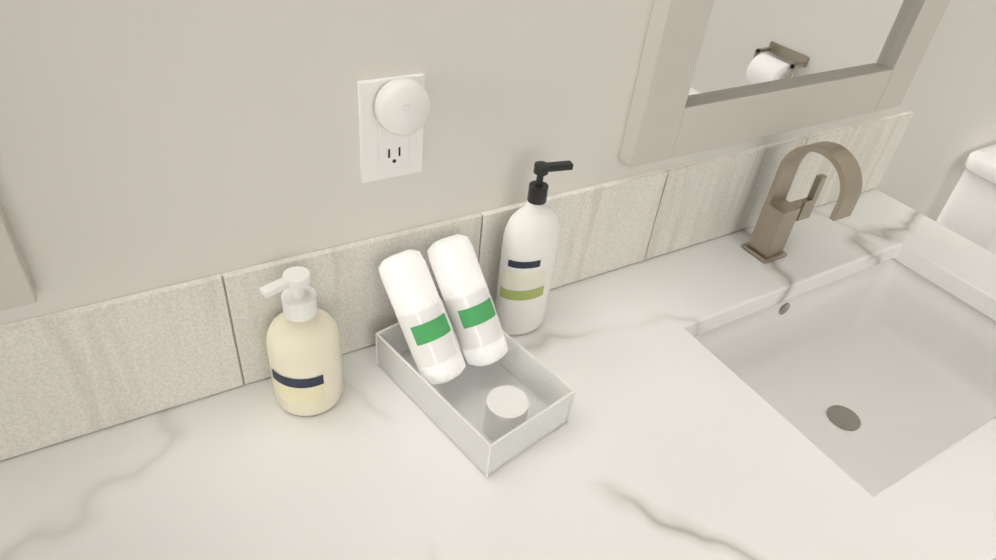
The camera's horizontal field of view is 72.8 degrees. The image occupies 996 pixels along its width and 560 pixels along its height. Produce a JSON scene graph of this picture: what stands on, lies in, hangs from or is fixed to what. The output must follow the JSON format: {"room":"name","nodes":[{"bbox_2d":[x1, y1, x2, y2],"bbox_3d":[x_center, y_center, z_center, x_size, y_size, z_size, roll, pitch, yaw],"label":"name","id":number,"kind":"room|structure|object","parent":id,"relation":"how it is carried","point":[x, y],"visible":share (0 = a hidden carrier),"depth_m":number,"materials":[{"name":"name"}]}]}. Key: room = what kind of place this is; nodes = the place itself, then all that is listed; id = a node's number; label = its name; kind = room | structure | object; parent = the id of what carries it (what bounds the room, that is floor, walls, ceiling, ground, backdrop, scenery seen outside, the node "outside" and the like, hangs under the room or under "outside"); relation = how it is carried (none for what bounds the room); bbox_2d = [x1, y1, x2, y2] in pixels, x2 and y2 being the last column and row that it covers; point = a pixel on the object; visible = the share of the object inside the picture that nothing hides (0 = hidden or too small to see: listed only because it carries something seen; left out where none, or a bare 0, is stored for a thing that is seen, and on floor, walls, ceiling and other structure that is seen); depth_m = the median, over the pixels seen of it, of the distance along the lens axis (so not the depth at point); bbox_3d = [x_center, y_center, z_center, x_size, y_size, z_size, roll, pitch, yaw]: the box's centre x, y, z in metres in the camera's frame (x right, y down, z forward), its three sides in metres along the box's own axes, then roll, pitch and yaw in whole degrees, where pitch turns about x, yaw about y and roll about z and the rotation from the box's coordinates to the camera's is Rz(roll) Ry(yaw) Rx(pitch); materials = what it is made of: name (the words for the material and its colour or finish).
{"room":"bathroom","nodes":[
{"label":"bathroom","id":0,"kind":"room"},
{"bbox_2d":[0,0,995,325],"bbox_3d":[-0.229,-0.286,0.760,4.660,2.740,0.120,-16,43,-27],"label":"wall","id":1,"kind":"structure","parent":0,"point":[148,144],"depth_m":0.77,"materials":[{"name":"white paint"}]},
{"bbox_2d":[0,202,36,310],"bbox_3d":[-0.741,-0.313,0.222,0.714,1.062,0.031,-16,43,-27],"label":"mirror","id":2,"kind":"object","parent":1,"relation":"attached to","point":[17,287],"visible":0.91,"depth_m":0.67,"materials":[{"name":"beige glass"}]},
{"bbox_2d":[357,73,430,182],"bbox_3d":[-0.121,-0.176,0.816,0.084,0.135,0.040,-16,43,-27],"label":"electrical outlet","id":3,"kind":"object","parent":1,"relation":"attached to","point":[393,114],"visible":1,"depth_m":0.80,"materials":[{"name":"white plastic"}]},
{"bbox_2d":[0,111,913,460],"bbox_3d":[-0.149,0.012,0.979,2.425,0.188,0.012,-16,43,-27],"label":"tile backsplash","id":4,"kind":"structure","parent":1,"relation":"attached to","point":[74,373],"depth_m":0.90,"materials":[{"name":"white tile"}]},
{"bbox_2d":[619,0,950,166],"bbox_3d":[0.553,-0.691,0.900,0.714,1.062,0.031,-16,43,-27],"label":"mirror","id":5,"kind":"object","parent":1,"relation":"attached to","point":[711,74],"visible":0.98,"depth_m":1.11,"materials":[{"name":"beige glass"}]},
{"bbox_3d":[0.368,1.641,0.693,4.660,0.100,2.990,-16,43,-27],"label":"floor","id":6,"kind":"structure","parent":0,"visible":0},
{"bbox_2d":[0,188,995,559],"bbox_3d":[-0.029,0.635,1.097,2.425,0.915,0.678,-16,43,-27],"label":"bathroom vanity","id":7,"kind":"object","parent":6,"relation":"on","point":[824,388],"visible":0.96,"depth_m":0.90,"materials":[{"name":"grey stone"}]},
{"bbox_2d":[260,266,343,415],"bbox_3d":[-0.249,0.075,0.866,0.092,0.207,0.093,-16,43,-27],"label":"soap dispenser","id":8,"kind":"object","parent":7,"relation":"on","point":[303,343],"visible":0.98,"depth_m":0.84,"materials":[{"name":"beige plastic"}]},
{"bbox_2d":[375,234,575,477],"bbox_3d":[-0.035,0.076,0.900,0.152,0.203,0.262,-25,48,-34],"label":"tray","id":9,"kind":"object","parent":7,"relation":"on","point":[469,394],"visible":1,"depth_m":0.90,"materials":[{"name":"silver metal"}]},
{"bbox_2d":[495,160,572,335],"bbox_3d":[0.046,-0.043,0.997,0.091,0.286,0.061,-16,43,-27],"label":"lotion bottle","id":10,"kind":"object","parent":7,"relation":"on","point":[530,240],"visible":0.96,"depth_m":0.97,"materials":[{"name":"white plastic"}]},
{"bbox_2d":[742,141,861,262],"bbox_3d":[0.577,-0.137,1.230,0.122,0.246,0.144,-16,43,-27],"label":"faucet","id":11,"kind":"object","parent":7,"relation":"on","point":[779,215],"visible":1,"depth_m":1.24,"materials":[{"name":"beige metal"}]},
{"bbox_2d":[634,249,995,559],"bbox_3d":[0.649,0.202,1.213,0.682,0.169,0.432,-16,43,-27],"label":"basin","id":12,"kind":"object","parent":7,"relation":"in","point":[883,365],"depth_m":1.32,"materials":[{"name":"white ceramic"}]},
{"bbox_2d":[936,144,995,253],"bbox_3d":[1.503,0.242,1.798,0.414,0.954,0.848,-16,43,-27],"label":"toilet","id":13,"kind":"object","parent":6,"relation":"on","point":[968,211],"visible":0.1,"depth_m":1.73,"materials":[{"name":"white ceramic"}]}
]}

